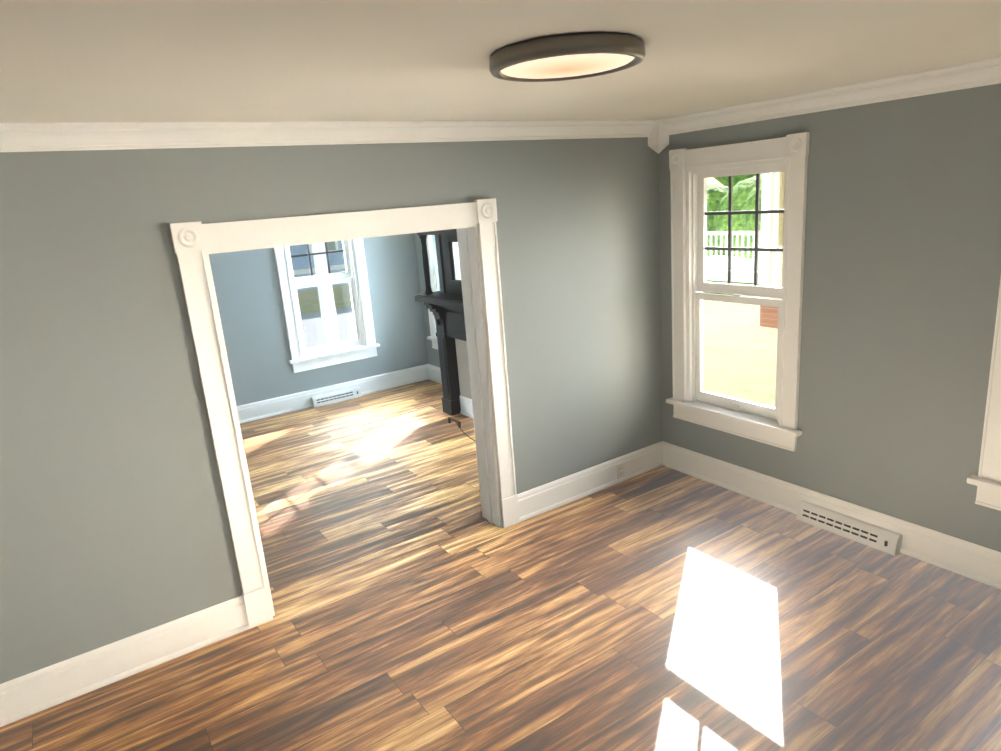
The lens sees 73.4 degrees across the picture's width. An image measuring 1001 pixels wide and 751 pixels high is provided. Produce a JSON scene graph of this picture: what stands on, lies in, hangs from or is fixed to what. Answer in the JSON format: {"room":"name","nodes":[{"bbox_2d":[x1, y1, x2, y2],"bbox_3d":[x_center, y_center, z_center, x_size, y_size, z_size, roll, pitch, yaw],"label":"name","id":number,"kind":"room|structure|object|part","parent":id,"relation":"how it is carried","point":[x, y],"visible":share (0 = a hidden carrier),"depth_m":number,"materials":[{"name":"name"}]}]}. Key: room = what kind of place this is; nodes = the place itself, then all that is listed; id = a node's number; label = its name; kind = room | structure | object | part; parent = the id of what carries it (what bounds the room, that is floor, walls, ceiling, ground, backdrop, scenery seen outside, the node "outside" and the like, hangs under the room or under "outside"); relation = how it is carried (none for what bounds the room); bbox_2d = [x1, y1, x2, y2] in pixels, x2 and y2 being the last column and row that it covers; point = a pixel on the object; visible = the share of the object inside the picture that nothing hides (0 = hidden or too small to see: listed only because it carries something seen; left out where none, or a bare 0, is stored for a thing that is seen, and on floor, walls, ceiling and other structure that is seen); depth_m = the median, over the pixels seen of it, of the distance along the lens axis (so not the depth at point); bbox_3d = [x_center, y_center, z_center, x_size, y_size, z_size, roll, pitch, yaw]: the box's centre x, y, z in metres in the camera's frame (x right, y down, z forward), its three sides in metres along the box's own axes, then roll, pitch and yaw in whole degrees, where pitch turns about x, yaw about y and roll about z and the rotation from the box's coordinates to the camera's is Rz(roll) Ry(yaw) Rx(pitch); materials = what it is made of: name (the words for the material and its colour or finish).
{"room":"living room","nodes":[
{"label":"living room","id":0,"kind":"room"},
{"bbox_2d":[209,233,427,405],"bbox_3d":[-3.099,-0.749,7.204,4.927,2.650,0.150,-14,17,-32],"label":"wall","id":1,"kind":"structure","parent":0,"point":[250,302],"depth_m":7.67,"materials":[{"name":"grey paint"}]},
{"bbox_2d":[274,238,375,359],"bbox_3d":[-2.071,-1.185,7.802,1.051,1.850,0.189,-14,17,-32],"label":"window","id":2,"kind":"structure","parent":1,"relation":"in","point":[287,298],"depth_m":7.90,"materials":[{"name":"white paint"}]},
{"bbox_3d":[-2.126,-1.529,7.754,0.640,0.733,0.014,-14,17,-32],"label":"front window muntins","id":3,"kind":"part","parent":2,"relation":"part of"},
{"bbox_3d":[-2.084,-1.129,7.844,0.640,1.556,0.042,-14,17,-32],"label":"glass","id":4,"kind":"part","parent":2,"relation":"part of","materials":[{"name":"clear glass"}]},
{"bbox_3d":[-2.079,-1.114,7.842,0.750,1.686,0.086,-14,17,-32],"label":"front window sash","id":5,"kind":"part","parent":2,"relation":"part of","materials":[{"name":"white wood"}]},
{"bbox_2d":[237,364,427,423],"bbox_3d":[-2.898,0.434,7.481,4.787,0.197,0.030,-14,17,-32],"label":"baseboard","id":6,"kind":"structure","parent":1,"relation":"attached to","point":[300,400],"depth_m":7.96,"materials":[{"name":"white paint"}]},
{"bbox_2d":[289,343,379,372],"bbox_3d":[-1.971,-0.213,8.021,1.110,0.150,0.155,-14,17,-32],"label":"window sill","id":7,"kind":"structure","parent":1,"relation":"attached to","point":[325,359],"depth_m":7.97,"materials":[{"name":"white paint"}]},
{"bbox_2d":[0,137,662,683],"bbox_3d":[-0.800,-0.085,4.008,4.787,2.650,0.220,-14,17,-32],"label":"wall","id":8,"kind":"structure","parent":0,"point":[114,523],"depth_m":3.35,"materials":[{"name":"grey paint"}]},
{"bbox_2d":[0,595,249,726],"bbox_3d":[-2.007,1.459,3.341,1.460,0.197,0.030,-14,17,-32],"label":"baseboard","id":9,"kind":"structure","parent":8,"relation":"attached to","point":[50,686],"depth_m":3.39,"materials":[{"name":"white paint"}]},
{"bbox_2d":[0,120,659,153],"bbox_3d":[-0.800,-1.226,3.568,4.787,0.225,0.103,-14,17,-32],"label":"crown molding","id":10,"kind":"structure","parent":8,"relation":"attached to","point":[25,137],"depth_m":3.40,"materials":[{"name":"white paint"}]},
{"bbox_2d":[169,198,519,628],"bbox_3d":[-0.792,0.132,4.059,1.860,2.205,0.302,-14,17,-32],"label":"trim","id":11,"kind":"structure","parent":8,"relation":"attached to","point":[192,242],"depth_m":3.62,"materials":[{"name":"white paint"}]},
{"bbox_2d":[517,441,663,521],"bbox_3d":[0.705,0.787,5.080,1.435,0.197,0.030,-14,17,-32],"label":"baseboard","id":12,"kind":"structure","parent":8,"relation":"attached to","point":[538,500],"depth_m":5.04,"materials":[{"name":"white paint"}]},
{"bbox_2d":[617,462,624,478],"bbox_3d":[0.935,0.741,5.220,0.072,0.116,0.009,-14,17,-32],"label":"outlet","id":13,"kind":"object","parent":12,"relation":"attached to","point":[620,473],"visible":1,"depth_m":5.21,"materials":[{"name":"white plastic"}]},
{"bbox_2d":[432,235,439,290],"bbox_3d":[0.003,-0.827,6.579,0.440,2.650,1.780,-14,17,-32],"label":"window trim","id":14,"kind":"structure","parent":0,"point":[435,261],"depth_m":7.09,"materials":[{"name":"white paint"}]},
{"bbox_2d":[0,379,1000,750],"bbox_3d":[-1.357,1.394,4.015,6.602,0.120,8.000,-14,17,-32],"label":"floor","id":15,"kind":"structure","parent":0,"point":[420,601],"depth_m":3.49,"materials":[{"name":"wood"}]},
{"bbox_2d":[311,386,361,407],"bbox_3d":[-1.955,0.254,8.044,0.600,0.115,0.078,-14,17,-32],"label":"floor vent","id":16,"kind":"object","parent":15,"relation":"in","point":[336,396],"visible":1,"depth_m":8.02,"materials":[{"name":"white metal"}]},
{"bbox_2d":[415,229,473,418],"bbox_3d":[-0.285,-0.583,6.430,0.285,2.300,1.720,-14,17,-32],"label":"fireplace mantel","id":17,"kind":"object","parent":15,"relation":"on","point":[444,304],"visible":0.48,"depth_m":6.92,"materials":[{"name":"black paint"}]},
{"bbox_2d":[448,417,460,427],"bbox_3d":[-0.471,0.479,6.858,0.020,0.062,0.220,-14,17,-32],"label":"bracket","id":18,"kind":"object","parent":15,"relation":"on","point":[452,419],"visible":0.95,"depth_m":6.83,"materials":[{"name":"black metal"}]},
{"bbox_2d":[796,500,901,555],"bbox_3d":[2.163,0.946,4.206,0.078,0.115,0.630,-14,17,-32],"label":"floor vent","id":19,"kind":"object","parent":15,"relation":"in","point":[866,533],"visible":1,"depth_m":4.16,"materials":[{"name":"white metal"}]},
{"bbox_2d":[0,0,1000,122],"bbox_3d":[-1.566,-1.277,3.309,6.602,0.120,8.000,-14,17,-32],"label":"ceiling","id":20,"kind":"structure","parent":0,"point":[76,61],"depth_m":2.15,"materials":[{"name":"white paint"}]},
{"bbox_2d":[489,32,645,81],"bbox_3d":[0.214,-1.027,2.188,0.504,0.058,0.504,-14,17,-32],"label":"ceiling lamp","id":21,"kind":"object","parent":20,"relation":"attached to","point":[568,56],"visible":1,"depth_m":2.05,"materials":[{"name":"brown metal"}]},
{"bbox_2d":[499,49,634,78],"bbox_3d":[0.216,-1.007,2.194,0.438,0.016,0.438,-14,17,-32],"label":"diffuser","id":22,"kind":"object","parent":21,"relation":"attached to","point":[535,63],"depth_m":2.13,"materials":[{"name":"white plastic"}]},
{"bbox_2d":[414,83,1000,551],"bbox_3d":[1.197,-0.600,5.367,0.150,2.650,8.000,-14,17,-32],"label":"wall","id":23,"kind":"structure","parent":0,"point":[902,261],"depth_m":3.77,"materials":[{"name":"grey paint"}]},
{"bbox_2d":[421,235,436,337],"bbox_3d":[-0.585,-1.310,7.835,0.189,1.850,1.051,-14,17,-32],"label":"window","id":24,"kind":"structure","parent":23,"relation":"in","point":[432,323],"depth_m":8.16,"materials":[{"name":"white paint"}]},
{"bbox_2d":[427,336,437,349],"bbox_3d":[-0.545,-0.337,8.067,0.155,0.150,1.110,-14,17,-32],"label":"window sill","id":25,"kind":"structure","parent":23,"relation":"attached to","point":[434,342],"depth_m":8.39,"materials":[{"name":"white paint"}]},
{"bbox_2d":[428,364,441,383],"bbox_3d":[-0.576,0.058,8.215,0.030,0.197,1.220,-14,17,-32],"label":"baseboard","id":26,"kind":"structure","parent":23,"relation":"attached to","point":[434,373],"depth_m":8.59,"materials":[{"name":"white paint"}]},
{"bbox_2d":[666,397,801,451],"bbox_3d":[1.675,0.336,4.864,0.155,0.150,1.110,-14,17,-32],"label":"window sill","id":27,"kind":"structure","parent":23,"relation":"attached to","point":[752,427],"depth_m":4.78,"materials":[{"name":"white paint"}]},
{"bbox_2d":[669,132,809,429],"bbox_3d":[1.635,-0.637,4.632,0.189,1.850,1.051,-14,17,-32],"label":"window","id":28,"kind":"structure","parent":23,"relation":"in","point":[794,148],"depth_m":4.61,"materials":[{"name":"white paint"}]},
{"bbox_3d":[1.662,-0.567,4.665,0.086,1.686,0.750,-14,17,-32],"label":"right window sash","id":29,"kind":"part","parent":28,"relation":"part of","materials":[{"name":"white wood"}]},
{"bbox_3d":[1.651,-0.984,4.570,0.014,0.733,0.640,-14,17,-32],"label":"window muntins","id":30,"kind":"part","parent":28,"relation":"part of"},
{"bbox_3d":[1.667,-0.583,4.665,0.042,1.556,0.640,-14,17,-32],"label":"glass","id":31,"kind":"part","parent":28,"relation":"part of","materials":[{"name":"clear glass"}]},
{"bbox_2d":[660,57,1000,151],"bbox_3d":[2.134,-1.399,3.355,0.105,0.225,3.480,-14,17,-32],"label":"crown molding","id":32,"kind":"structure","parent":23,"relation":"attached to","point":[984,72],"depth_m":3.69,"materials":[{"name":"white paint"}]},
{"bbox_2d":[664,442,1000,589],"bbox_3d":[2.337,0.941,4.013,0.030,0.197,3.643,-14,17,-32],"label":"baseboard","id":33,"kind":"structure","parent":23,"relation":"attached to","point":[973,561],"depth_m":4.22,"materials":[{"name":"white paint"}]},
{"bbox_2d":[967,474,1000,510],"bbox_3d":[2.851,0.692,3.167,0.155,0.150,1.110,-14,17,-32],"label":"window sill","id":34,"kind":"structure","parent":23,"relation":"attached to","point":[988,494],"depth_m":3.52,"materials":[{"name":"white paint"}]},
{"bbox_2d":[978,278,1000,483],"bbox_3d":[2.795,-0.277,2.925,0.148,1.850,1.051,-14,17,-32],"label":"window","id":35,"kind":"structure","parent":23,"relation":"in","point":[990,463],"depth_m":3.44,"materials":[{"name":"white paint"}]},
{"label":"outside","id":36,"kind":"structure","parent":0,"visible":0},
{"bbox_2d":[297,284,777,406],"bbox_3d":[2.507,-3.110,23.405,59.000,0.200,64.000,-14,17,-32],"label":"ground","id":37,"kind":"structure","parent":36,"point":[740,312],"depth_m":12.69,"materials":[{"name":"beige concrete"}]},
{"bbox_2d":[289,241,350,290],"bbox_3d":[-8.281,-8.484,31.529,19.000,7.650,9.000,-14,17,-32],"label":"house","id":38,"kind":"structure","parent":37,"relation":"on","point":[306,272],"depth_m":27.72,"materials":[{"name":"blue"}]},
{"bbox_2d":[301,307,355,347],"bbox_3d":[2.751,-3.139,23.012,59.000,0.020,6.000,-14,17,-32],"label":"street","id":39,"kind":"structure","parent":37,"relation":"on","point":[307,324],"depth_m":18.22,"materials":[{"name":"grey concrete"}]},
{"bbox_2d":[703,174,761,294],"bbox_3d":[1.622,-7.474,20.493,16.974,10.895,19.274,-14,17,-32],"label":"trees","id":40,"kind":"object","parent":37,"relation":"on","point":[744,199],"depth_m":16.46,"materials":[{"name":"green foliage"}]},
{"bbox_2d":[707,172,784,328],"bbox_3d":[11.896,-3.661,7.696,5.500,7.450,24.200,-14,17,-32],"label":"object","id":41,"kind":"structure","parent":37,"relation":"on","point":[712,273],"depth_m":13.92,"materials":[{"name":"beige"}]},
{"bbox_3d":[-3.565,0.772,8.651,6.787,0.750,2.200,-14,17,-32],"label":"porch deck","id":42,"kind":"object","parent":37,"relation":"on","visible":0},
{"bbox_2d":[312,242,339,344],"bbox_3d":[-2.643,-1.397,10.070,0.340,2.570,0.340,-14,17,-32],"label":"porch post","id":43,"kind":"object","parent":42,"relation":"on","point":[320,267],"depth_m":10.06,"materials":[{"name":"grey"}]}
]}

